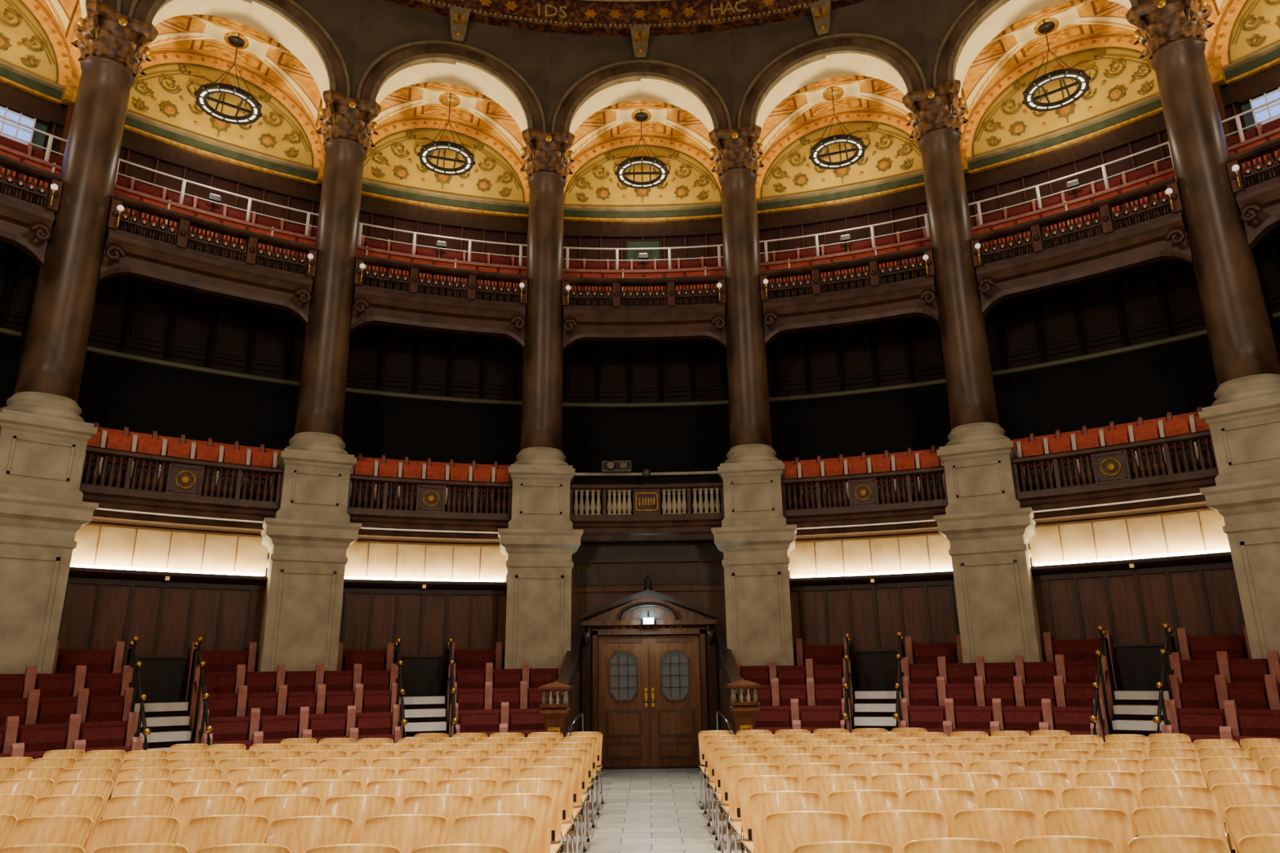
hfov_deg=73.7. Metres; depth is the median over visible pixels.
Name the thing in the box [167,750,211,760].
wooden chair
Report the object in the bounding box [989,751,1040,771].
wooden chair
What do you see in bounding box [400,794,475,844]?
wooden chair
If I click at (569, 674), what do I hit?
wall
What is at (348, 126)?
stone column
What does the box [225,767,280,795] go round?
wooden chair
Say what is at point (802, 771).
wooden chair
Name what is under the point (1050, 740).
wooden chair
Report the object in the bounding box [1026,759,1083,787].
wooden chair
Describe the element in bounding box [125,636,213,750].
stair handrail
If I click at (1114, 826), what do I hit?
wooden chair
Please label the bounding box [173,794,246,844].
wooden chair
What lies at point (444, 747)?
wooden chair
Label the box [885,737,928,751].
wooden chair
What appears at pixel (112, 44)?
stone column
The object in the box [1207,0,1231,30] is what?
vault
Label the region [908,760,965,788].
wooden chair
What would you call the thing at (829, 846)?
wooden chair
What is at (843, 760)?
wooden chair
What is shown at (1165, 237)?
gallery balcony
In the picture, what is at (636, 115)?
boss
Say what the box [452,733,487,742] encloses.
wooden chair
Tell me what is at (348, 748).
wooden chair
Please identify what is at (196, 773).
wooden chair
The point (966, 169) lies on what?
rib
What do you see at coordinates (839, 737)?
wooden chair
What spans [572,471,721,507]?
ledge
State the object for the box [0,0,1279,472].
wall
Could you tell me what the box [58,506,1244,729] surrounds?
wall
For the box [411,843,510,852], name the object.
wooden chair
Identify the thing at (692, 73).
arch
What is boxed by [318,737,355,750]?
wooden chair
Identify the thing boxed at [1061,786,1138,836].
wooden chair
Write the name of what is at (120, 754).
wooden chair
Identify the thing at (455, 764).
wooden chair
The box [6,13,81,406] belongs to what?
rib
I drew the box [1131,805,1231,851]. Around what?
wooden chair
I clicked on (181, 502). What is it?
gallery balustrade
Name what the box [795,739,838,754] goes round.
wooden chair
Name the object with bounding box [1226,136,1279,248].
gallery balcony
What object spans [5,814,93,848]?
wooden chair
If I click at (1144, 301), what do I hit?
panelling
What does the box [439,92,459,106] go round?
boss
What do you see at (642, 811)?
floor
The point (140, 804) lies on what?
wooden chair
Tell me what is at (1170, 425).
seats
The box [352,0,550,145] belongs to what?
arch
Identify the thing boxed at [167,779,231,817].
wooden chair
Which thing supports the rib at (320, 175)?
attached to the wall at (1149, 377)
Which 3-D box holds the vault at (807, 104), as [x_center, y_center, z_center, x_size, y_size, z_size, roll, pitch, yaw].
[4.140,-6.364,18.055,4.000,1.750,1.709,-6,-17,18]
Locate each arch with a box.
[79,0,124,17]
[122,0,361,107]
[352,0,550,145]
[548,24,734,134]
[729,0,930,142]
[920,0,1151,97]
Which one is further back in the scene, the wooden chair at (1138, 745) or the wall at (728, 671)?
the wall at (728, 671)
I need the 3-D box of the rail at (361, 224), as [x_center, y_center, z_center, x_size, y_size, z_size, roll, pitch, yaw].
[-3.929,-3.584,16.972,4.072,0.539,0.196,4,-17,-17]
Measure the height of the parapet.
1.120 m
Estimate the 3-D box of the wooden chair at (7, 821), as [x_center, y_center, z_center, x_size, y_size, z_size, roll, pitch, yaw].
[-3.717,2.558,4.510,0.486,0.863,0.555,-2,-16,4]
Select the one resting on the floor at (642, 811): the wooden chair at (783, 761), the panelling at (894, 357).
the wooden chair at (783, 761)
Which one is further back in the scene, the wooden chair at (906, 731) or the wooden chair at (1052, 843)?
the wooden chair at (906, 731)
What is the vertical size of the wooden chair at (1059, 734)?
0.863 m
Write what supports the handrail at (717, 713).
on the floor at (642, 811)
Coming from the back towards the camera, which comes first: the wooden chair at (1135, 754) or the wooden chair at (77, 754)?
the wooden chair at (77, 754)
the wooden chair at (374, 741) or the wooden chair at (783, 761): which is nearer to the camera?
the wooden chair at (783, 761)
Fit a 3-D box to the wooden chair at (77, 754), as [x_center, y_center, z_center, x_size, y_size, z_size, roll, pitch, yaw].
[-6.134,3.818,8.803,0.486,0.863,0.555,-2,-16,4]
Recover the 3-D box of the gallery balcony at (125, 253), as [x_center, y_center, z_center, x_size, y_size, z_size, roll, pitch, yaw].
[-7.025,-2.707,14.111,3.146,1.432,0.506,10,-19,-34]
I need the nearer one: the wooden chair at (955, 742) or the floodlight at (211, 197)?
the wooden chair at (955, 742)
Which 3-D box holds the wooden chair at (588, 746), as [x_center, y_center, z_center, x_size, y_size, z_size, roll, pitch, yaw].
[-0.737,3.804,8.985,0.486,0.863,0.555,-2,-16,4]
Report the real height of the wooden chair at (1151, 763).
0.863 m
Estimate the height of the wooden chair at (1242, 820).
0.863 m
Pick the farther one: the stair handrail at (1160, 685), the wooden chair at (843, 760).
the stair handrail at (1160, 685)
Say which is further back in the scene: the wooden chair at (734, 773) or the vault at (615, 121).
the vault at (615, 121)
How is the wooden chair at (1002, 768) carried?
on the floor at (642, 811)
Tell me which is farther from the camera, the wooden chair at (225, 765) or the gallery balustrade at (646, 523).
the gallery balustrade at (646, 523)
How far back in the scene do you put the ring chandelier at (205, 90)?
15.97 m
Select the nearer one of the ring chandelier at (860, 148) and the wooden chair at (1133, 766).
the wooden chair at (1133, 766)
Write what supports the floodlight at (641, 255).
on the floor at (1, 242)
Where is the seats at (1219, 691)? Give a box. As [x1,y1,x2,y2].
[0,626,1279,759]
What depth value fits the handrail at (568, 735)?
11.67 m
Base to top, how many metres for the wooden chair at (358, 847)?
0.863 m
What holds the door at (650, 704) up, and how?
in the wall at (1220, 584)
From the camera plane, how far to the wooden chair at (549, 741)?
10.10 m
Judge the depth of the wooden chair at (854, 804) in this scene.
5.34 m
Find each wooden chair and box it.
[0,756,33,770]
[0,766,16,781]
[0,777,54,801]
[0,793,36,821]
[0,813,17,848]
[0,843,86,852]
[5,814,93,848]
[12,766,66,795]
[28,757,76,769]
[30,794,104,852]
[42,749,84,759]
[51,778,114,825]
[57,767,114,802]
[72,757,121,783]
[83,750,125,772]
[87,815,179,852]
[93,842,189,852]
[101,794,175,820]
[110,767,170,799]
[111,778,174,798]
[119,757,169,771]
[121,750,168,764]
[166,758,215,772]
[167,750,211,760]
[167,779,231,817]
[168,743,208,754]
[168,767,222,782]
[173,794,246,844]
[182,814,270,852]
[195,843,292,852]
[206,743,245,759]
[213,750,256,768]
[217,758,266,780]
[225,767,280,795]
[234,779,297,814]
[248,743,288,758]
[249,794,321,841]
[257,750,302,767]
[266,815,354,852]
[269,757,318,779]
[280,737,316,750]
[280,767,336,794]
[288,743,330,757]
[298,779,362,815]
[302,750,346,767]
[305,843,401,852]
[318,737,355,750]
[318,757,367,779]
[322,794,396,844]
[332,743,373,758]
[339,767,395,795]
[350,750,395,767]
[355,737,393,750]
[360,813,448,852]
[364,778,428,814]
[370,757,421,779]
[373,743,414,757]
[396,767,453,794]
[397,737,435,749]
[399,749,444,767]
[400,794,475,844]
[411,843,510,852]
[413,733,448,743]
[417,742,459,757]
[426,756,475,778]
[435,777,497,814]
[438,737,475,750]
[444,749,489,767]
[450,813,537,852]
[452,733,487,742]
[456,766,512,794]
[462,742,504,757]
[477,737,515,749]
[478,756,528,779]
[480,793,555,852]
[488,733,524,742]
[494,749,540,767]
[500,777,565,852]
[506,742,547,757]
[518,737,556,749]
[518,765,576,852]
[527,732,563,742]
[532,756,584,852]
[543,748,591,852]
[551,742,595,836]
[560,736,599,822]
[570,731,604,810]
[697,730,729,809]
[702,734,741,821]
[705,740,747,835]
[711,746,759,850]
[717,754,769,852]
[724,764,782,852]
[736,729,772,741]
[737,775,801,852]
[744,734,782,746]
[747,791,822,852]
[752,739,794,755]
[762,746,808,764]
[764,810,853,852]
[772,753,823,775]
[774,729,810,739]
[786,733,824,746]
[786,763,842,791]
[792,840,894,852]
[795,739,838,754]
[805,773,870,811]
[811,745,857,763]
[813,728,848,739]
[826,733,865,745]
[827,752,879,774]
[827,789,902,841]
[841,738,884,753]
[848,761,905,790]
[852,728,888,738]
[859,744,906,761]
[861,809,949,852]
[867,733,906,744]
[871,773,936,809]
[880,751,932,773]
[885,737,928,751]
[891,728,927,737]
[902,837,1005,852]
[904,788,979,837]
[908,743,954,760]
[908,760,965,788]
[909,732,947,743]
[931,737,973,751]
[936,751,986,772]
[939,772,1004,808]
[950,731,988,743]
[953,808,1042,852]
[958,743,1004,760]
[968,760,1025,787]
[974,736,1017,751]
[984,787,1060,835]
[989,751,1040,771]
[991,730,1029,742]
[1004,742,1050,757]
[1006,771,1071,808]
[1013,835,1117,852]
[1018,735,1060,750]
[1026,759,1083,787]
[1031,730,1070,742]
[1040,749,1092,771]
[1043,808,1134,852]
[1054,742,1100,759]
[1061,734,1103,749]
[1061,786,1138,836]
[1075,770,1144,808]
[1085,758,1143,788]
[1093,748,1145,770]
[1102,741,1149,758]
[1105,734,1150,751]
[1126,835,1231,852]
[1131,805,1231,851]
[1139,768,1208,788]
[1140,785,1229,848]
[1142,757,1204,776]
[1148,733,1191,749]
[1148,747,1208,787]
[1149,740,1195,751]
[1193,739,1239,752]
[1196,746,1248,758]
[1199,755,1258,789]
[1206,768,1272,787]
[1210,782,1279,852]
[1223,804,1279,852]
[1237,833,1279,852]
[1240,738,1279,757]
[1248,746,1279,770]
[1259,755,1279,785]
[1269,767,1279,786]
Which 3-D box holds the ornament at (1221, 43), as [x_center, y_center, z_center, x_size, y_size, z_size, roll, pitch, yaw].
[11.335,-7.606,13.757,0.173,1.880,4.091,10,-19,-34]
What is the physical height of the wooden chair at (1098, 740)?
0.863 m
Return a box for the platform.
[180,689,1122,731]
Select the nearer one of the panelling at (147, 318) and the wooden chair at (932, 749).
the wooden chair at (932, 749)
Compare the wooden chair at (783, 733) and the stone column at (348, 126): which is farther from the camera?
the stone column at (348, 126)
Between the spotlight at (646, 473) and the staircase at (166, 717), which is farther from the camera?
the spotlight at (646, 473)
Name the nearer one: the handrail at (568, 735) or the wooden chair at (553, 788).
the wooden chair at (553, 788)
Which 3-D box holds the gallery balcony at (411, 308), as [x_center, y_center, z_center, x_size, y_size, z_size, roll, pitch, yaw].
[-3.650,-2.283,15.734,3.146,1.432,0.506,4,-17,-17]
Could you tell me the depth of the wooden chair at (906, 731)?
10.92 m
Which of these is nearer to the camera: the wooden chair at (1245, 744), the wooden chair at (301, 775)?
the wooden chair at (301, 775)
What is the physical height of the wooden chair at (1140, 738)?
0.863 m
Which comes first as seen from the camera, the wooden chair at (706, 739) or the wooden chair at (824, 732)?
the wooden chair at (706, 739)
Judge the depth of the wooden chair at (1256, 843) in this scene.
3.81 m
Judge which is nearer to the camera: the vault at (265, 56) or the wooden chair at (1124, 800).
the wooden chair at (1124, 800)
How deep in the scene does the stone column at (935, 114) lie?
14.92 m
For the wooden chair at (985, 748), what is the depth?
8.54 m
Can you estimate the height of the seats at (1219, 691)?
2.050 m
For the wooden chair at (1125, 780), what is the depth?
6.17 m
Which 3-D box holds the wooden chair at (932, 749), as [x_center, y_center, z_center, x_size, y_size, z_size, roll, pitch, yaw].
[2.916,3.549,8.252,0.486,0.863,0.555,0,-16,-1]
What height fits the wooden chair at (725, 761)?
0.863 m
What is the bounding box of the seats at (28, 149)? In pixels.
[0,117,1279,269]
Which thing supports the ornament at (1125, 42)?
attached to the wall at (1149, 377)
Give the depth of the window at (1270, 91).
14.31 m
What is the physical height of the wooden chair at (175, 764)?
0.863 m
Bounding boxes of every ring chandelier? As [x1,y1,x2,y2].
[193,33,262,124]
[417,93,475,175]
[614,109,669,188]
[808,86,866,168]
[1022,19,1091,111]
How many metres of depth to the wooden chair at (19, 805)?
5.66 m
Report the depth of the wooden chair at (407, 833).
4.61 m
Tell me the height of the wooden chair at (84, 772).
0.863 m
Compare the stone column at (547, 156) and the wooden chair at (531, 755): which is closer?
the wooden chair at (531, 755)
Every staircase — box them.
[130,655,191,751]
[399,654,446,737]
[853,648,901,733]
[1111,643,1171,743]
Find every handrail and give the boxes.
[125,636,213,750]
[394,638,458,738]
[565,711,583,737]
[715,710,734,734]
[841,631,904,733]
[1089,623,1176,742]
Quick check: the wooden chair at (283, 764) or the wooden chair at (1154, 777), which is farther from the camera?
the wooden chair at (283, 764)
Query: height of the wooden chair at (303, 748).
0.863 m
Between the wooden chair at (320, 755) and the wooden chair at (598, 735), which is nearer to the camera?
the wooden chair at (320, 755)
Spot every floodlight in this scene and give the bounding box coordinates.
[207,193,221,213]
[435,240,446,257]
[638,253,648,268]
[840,234,850,251]
[1066,179,1079,199]
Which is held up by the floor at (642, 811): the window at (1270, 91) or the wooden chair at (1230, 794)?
the wooden chair at (1230, 794)
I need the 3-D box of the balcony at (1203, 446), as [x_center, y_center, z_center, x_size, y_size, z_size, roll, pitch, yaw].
[0.071,0.080,10.458,28.300,1.090,14.150,-1,-16,0]
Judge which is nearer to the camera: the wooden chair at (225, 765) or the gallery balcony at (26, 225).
the wooden chair at (225, 765)
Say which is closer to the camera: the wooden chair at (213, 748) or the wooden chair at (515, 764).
the wooden chair at (515, 764)
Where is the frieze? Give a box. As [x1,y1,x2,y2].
[385,0,866,35]
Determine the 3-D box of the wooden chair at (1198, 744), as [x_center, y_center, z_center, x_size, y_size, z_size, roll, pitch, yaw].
[5.843,3.546,8.365,0.486,0.863,0.555,0,-16,-1]
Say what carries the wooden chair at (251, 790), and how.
on the floor at (642, 811)
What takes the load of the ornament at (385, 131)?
attached to the wall at (1149, 377)
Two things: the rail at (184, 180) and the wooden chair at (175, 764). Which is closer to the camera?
the wooden chair at (175, 764)
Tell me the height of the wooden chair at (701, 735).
0.863 m
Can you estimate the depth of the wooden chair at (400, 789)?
6.19 m
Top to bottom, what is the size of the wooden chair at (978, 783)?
0.863 m
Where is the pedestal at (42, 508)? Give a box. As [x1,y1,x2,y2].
[0,412,98,674]
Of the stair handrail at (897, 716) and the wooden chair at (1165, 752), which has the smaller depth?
the wooden chair at (1165, 752)
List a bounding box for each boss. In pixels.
[224,31,248,48]
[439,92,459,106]
[631,108,651,122]
[822,85,843,100]
[1034,17,1058,35]
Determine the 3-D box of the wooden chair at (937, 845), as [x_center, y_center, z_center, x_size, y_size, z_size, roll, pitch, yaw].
[1.391,2.199,3.478,0.486,0.863,0.555,0,-16,-2]
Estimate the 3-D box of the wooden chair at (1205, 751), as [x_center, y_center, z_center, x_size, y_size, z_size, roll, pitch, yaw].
[5.349,3.321,7.559,0.486,0.863,0.555,-1,-16,0]
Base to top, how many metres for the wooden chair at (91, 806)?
0.863 m
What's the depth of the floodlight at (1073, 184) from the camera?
15.46 m
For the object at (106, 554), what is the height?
2.340 m
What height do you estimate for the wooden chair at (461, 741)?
0.863 m
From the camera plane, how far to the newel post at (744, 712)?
11.29 m
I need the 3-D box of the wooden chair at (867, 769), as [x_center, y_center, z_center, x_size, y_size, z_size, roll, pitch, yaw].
[1.917,3.102,6.650,0.486,0.863,0.555,-1,-16,1]
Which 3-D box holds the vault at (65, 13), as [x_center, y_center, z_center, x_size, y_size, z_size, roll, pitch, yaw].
[-10.773,-7.484,13.512,1.709,1.750,4.000,-12,-20,35]
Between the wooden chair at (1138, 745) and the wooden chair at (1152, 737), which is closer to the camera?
the wooden chair at (1138, 745)
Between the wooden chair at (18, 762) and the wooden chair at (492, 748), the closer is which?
the wooden chair at (18, 762)
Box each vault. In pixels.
[38,0,81,50]
[146,13,323,137]
[372,82,527,166]
[568,100,715,159]
[757,75,911,162]
[960,0,1137,125]
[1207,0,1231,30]
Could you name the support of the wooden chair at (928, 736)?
on the floor at (642, 811)
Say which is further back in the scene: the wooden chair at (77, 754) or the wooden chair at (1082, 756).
the wooden chair at (77, 754)
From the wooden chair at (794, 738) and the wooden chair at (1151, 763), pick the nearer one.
the wooden chair at (1151, 763)
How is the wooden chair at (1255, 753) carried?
on the floor at (642, 811)
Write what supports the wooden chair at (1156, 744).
on the floor at (642, 811)
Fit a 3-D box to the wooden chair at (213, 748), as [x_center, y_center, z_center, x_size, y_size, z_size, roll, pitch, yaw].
[-4.659,3.947,9.316,0.486,0.863,0.555,-2,-16,4]
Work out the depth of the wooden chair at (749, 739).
10.11 m
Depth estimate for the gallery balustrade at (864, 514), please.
14.60 m
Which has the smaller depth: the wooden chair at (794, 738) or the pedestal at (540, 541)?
the wooden chair at (794, 738)
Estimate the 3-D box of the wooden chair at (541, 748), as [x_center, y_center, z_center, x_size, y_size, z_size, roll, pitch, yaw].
[-1.228,3.822,9.027,0.486,0.863,0.555,-1,-16,1]
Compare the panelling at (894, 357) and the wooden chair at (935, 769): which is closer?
the wooden chair at (935, 769)
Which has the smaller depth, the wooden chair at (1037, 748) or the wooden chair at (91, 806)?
the wooden chair at (91, 806)
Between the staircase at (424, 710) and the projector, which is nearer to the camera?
the staircase at (424, 710)
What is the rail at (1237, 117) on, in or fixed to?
on the parapet
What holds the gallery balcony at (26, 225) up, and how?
attached to the floor at (1, 242)
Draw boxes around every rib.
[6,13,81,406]
[316,126,324,186]
[956,116,968,177]
[1204,15,1279,363]
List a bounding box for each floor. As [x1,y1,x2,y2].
[0,225,1279,310]
[550,768,752,852]
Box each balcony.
[0,153,62,266]
[81,443,1216,543]
[98,193,317,325]
[351,253,527,349]
[562,274,726,351]
[760,244,939,346]
[970,176,1193,315]
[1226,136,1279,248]
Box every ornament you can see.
[0,0,75,86]
[130,50,325,168]
[364,117,529,202]
[564,134,721,203]
[755,110,920,199]
[959,34,1155,158]
[1210,0,1279,66]
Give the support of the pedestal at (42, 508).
on the floor at (642, 811)
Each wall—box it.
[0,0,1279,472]
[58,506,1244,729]
[554,632,582,737]
[715,631,747,735]
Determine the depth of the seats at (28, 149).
16.35 m
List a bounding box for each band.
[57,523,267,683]
[341,540,506,679]
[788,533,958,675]
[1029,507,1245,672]
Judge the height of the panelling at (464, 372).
3.850 m
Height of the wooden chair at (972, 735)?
0.863 m
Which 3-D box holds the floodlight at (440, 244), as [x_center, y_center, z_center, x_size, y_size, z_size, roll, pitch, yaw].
[-4.048,-3.346,17.302,0.200,0.865,0.190,4,-17,-17]
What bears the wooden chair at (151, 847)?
on the floor at (642, 811)
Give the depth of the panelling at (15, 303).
13.86 m
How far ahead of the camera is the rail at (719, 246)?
17.61 m
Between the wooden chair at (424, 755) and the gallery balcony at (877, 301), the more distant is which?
the gallery balcony at (877, 301)
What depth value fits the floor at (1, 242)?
15.53 m
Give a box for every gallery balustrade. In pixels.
[79,445,284,530]
[346,474,512,540]
[569,481,724,541]
[780,466,948,536]
[1010,429,1218,520]
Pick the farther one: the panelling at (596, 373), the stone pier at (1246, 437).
the panelling at (596, 373)
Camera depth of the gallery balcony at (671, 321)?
16.29 m
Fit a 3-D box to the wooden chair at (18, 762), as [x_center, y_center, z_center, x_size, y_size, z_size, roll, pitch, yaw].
[-6.133,3.596,8.028,0.486,0.863,0.555,-2,-16,4]
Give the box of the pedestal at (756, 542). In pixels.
[711,462,796,666]
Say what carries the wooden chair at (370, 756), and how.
on the floor at (642, 811)
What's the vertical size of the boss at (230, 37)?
0.120 m
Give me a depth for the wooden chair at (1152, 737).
9.50 m
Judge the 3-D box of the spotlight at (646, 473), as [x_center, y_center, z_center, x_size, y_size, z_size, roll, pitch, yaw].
[0.117,0.907,15.448,0.160,0.290,0.152,-1,-16,0]
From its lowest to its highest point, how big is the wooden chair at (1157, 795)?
0.863 m
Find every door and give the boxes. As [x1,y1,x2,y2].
[598,635,702,769]
[624,239,662,262]
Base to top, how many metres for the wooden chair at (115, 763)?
0.863 m
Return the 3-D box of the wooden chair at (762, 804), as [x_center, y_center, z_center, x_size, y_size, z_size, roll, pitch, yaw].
[0.910,2.650,5.030,0.486,0.863,0.555,-1,-16,-1]
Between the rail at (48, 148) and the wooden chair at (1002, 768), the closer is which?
the wooden chair at (1002, 768)
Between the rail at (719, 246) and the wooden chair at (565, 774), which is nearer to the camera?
the wooden chair at (565, 774)
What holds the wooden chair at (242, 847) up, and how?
on the floor at (642, 811)
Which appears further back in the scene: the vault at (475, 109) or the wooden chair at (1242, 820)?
the vault at (475, 109)
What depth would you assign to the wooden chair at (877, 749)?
8.55 m
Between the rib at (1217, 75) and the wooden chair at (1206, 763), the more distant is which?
the rib at (1217, 75)
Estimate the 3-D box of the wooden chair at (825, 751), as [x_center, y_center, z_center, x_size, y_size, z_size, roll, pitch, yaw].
[1.935,3.543,8.190,0.486,0.863,0.555,0,-16,-1]
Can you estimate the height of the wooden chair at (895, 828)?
0.863 m
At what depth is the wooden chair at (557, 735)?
10.92 m
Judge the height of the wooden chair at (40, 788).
0.863 m
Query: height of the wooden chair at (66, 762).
0.863 m
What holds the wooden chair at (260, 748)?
on the floor at (642, 811)
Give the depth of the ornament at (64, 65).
15.06 m
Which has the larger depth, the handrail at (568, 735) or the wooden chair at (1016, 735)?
the handrail at (568, 735)
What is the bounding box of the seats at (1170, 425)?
[0,406,1211,504]
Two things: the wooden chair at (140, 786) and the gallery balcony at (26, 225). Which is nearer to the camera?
the wooden chair at (140, 786)
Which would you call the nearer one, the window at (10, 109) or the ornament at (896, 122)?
the window at (10, 109)
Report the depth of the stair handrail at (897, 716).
12.64 m
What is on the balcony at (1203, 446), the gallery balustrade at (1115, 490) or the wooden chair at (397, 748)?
the gallery balustrade at (1115, 490)
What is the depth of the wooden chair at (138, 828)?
4.67 m
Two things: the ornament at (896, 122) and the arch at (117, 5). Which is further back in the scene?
the ornament at (896, 122)
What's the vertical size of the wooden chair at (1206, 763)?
0.863 m
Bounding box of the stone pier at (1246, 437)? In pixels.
[1198,396,1279,658]
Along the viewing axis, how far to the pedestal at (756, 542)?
14.42 m
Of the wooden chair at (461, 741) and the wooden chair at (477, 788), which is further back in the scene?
the wooden chair at (461, 741)
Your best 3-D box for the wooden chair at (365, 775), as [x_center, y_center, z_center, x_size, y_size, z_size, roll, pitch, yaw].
[-2.218,3.162,6.684,0.486,0.863,0.555,-1,-16,2]
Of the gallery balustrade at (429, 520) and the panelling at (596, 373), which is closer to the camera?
the gallery balustrade at (429, 520)
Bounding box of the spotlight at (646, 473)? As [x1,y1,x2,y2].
[641,468,650,483]
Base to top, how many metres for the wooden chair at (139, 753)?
0.863 m
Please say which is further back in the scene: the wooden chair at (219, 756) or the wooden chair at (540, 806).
the wooden chair at (219, 756)
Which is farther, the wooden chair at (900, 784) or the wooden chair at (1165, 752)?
the wooden chair at (1165, 752)
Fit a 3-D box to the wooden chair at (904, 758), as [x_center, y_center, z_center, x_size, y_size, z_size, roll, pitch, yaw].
[2.410,3.325,7.450,0.486,0.863,0.555,-1,-16,1]
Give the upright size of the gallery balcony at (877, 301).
1.432 m
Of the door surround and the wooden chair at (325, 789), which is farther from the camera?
the door surround
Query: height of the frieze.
3.220 m
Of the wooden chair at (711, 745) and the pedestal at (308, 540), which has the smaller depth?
the wooden chair at (711, 745)
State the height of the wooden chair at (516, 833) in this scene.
0.863 m
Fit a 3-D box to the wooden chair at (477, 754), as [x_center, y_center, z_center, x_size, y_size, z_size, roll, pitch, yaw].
[-1.723,3.601,8.233,0.486,0.863,0.555,-1,-16,1]
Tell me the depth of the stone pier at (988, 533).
13.31 m
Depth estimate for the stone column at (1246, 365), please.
12.74 m
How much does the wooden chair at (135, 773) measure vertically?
0.863 m
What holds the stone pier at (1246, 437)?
on the floor at (642, 811)
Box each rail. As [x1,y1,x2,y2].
[0,115,66,161]
[115,158,318,235]
[357,222,527,266]
[563,244,723,269]
[759,213,929,262]
[968,141,1173,224]
[1221,97,1279,142]
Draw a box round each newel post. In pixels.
[537,682,572,737]
[726,680,760,735]
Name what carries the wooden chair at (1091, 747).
on the floor at (642, 811)
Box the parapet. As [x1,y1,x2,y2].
[0,127,1279,306]
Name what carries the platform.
on the floor at (642, 811)
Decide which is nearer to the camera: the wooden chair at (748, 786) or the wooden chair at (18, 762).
the wooden chair at (748, 786)
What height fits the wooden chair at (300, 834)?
0.863 m
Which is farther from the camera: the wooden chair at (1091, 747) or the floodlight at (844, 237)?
the floodlight at (844, 237)
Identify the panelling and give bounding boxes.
[0,123,56,325]
[88,150,314,377]
[346,213,527,399]
[562,235,728,401]
[758,204,944,395]
[972,133,1266,368]
[1231,103,1279,306]
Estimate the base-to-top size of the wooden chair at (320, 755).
0.863 m
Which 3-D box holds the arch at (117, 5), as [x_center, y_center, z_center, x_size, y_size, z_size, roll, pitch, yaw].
[-9.843,-8.191,12.992,0.980,2.500,3.948,-12,-20,35]
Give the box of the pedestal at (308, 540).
[256,451,361,671]
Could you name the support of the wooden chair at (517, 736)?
on the floor at (642, 811)
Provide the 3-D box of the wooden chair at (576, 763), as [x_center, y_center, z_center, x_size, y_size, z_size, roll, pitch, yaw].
[-0.738,3.348,7.392,0.486,0.863,0.555,-1,-16,1]
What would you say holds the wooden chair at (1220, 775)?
on the floor at (642, 811)
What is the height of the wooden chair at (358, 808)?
0.863 m
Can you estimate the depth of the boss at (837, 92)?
18.28 m
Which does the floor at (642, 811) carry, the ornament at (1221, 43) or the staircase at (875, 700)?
the staircase at (875, 700)
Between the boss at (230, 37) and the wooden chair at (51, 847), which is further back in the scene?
the boss at (230, 37)
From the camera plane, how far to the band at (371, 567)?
14.98 m
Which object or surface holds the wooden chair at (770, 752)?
on the floor at (642, 811)
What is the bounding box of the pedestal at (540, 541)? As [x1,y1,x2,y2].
[497,466,583,669]
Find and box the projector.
[602,460,631,472]
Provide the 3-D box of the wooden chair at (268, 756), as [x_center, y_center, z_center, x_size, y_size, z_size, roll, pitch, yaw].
[-3.672,3.675,8.411,0.486,0.863,0.555,-2,-16,3]
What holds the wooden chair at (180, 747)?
on the floor at (642, 811)
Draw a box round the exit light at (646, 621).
[642,612,653,625]
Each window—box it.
[0,97,50,150]
[1237,79,1279,130]
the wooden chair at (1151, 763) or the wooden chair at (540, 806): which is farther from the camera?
the wooden chair at (1151, 763)
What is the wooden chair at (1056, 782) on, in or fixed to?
on the floor at (642, 811)
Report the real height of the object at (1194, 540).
2.340 m
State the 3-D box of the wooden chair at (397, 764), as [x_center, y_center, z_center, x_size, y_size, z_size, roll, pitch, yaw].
[-2.217,3.396,7.499,0.486,0.863,0.555,-1,-16,1]
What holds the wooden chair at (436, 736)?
on the floor at (642, 811)
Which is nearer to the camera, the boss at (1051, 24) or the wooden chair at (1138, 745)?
the wooden chair at (1138, 745)
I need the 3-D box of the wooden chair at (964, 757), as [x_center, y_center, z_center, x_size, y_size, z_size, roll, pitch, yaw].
[2.908,3.314,7.432,0.486,0.863,0.555,0,-16,-2]
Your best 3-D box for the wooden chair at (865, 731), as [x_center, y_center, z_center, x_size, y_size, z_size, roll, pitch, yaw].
[2.923,4.218,10.584,0.486,0.863,0.555,-1,-16,2]
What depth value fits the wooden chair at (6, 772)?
7.45 m
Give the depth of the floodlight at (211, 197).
15.56 m
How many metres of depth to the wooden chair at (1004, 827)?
4.56 m
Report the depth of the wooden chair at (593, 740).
10.01 m
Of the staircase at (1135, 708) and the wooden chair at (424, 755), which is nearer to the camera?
the wooden chair at (424, 755)
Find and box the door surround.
[570,542,726,767]
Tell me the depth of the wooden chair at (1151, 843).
3.81 m
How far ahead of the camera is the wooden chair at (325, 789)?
6.22 m
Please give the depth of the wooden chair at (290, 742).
10.40 m
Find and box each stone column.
[0,0,158,426]
[283,88,381,457]
[511,128,574,468]
[708,124,782,466]
[902,78,1010,449]
[1125,0,1279,411]
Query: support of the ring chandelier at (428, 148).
hanging from the vault at (475, 109)
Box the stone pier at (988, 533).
[933,440,1044,662]

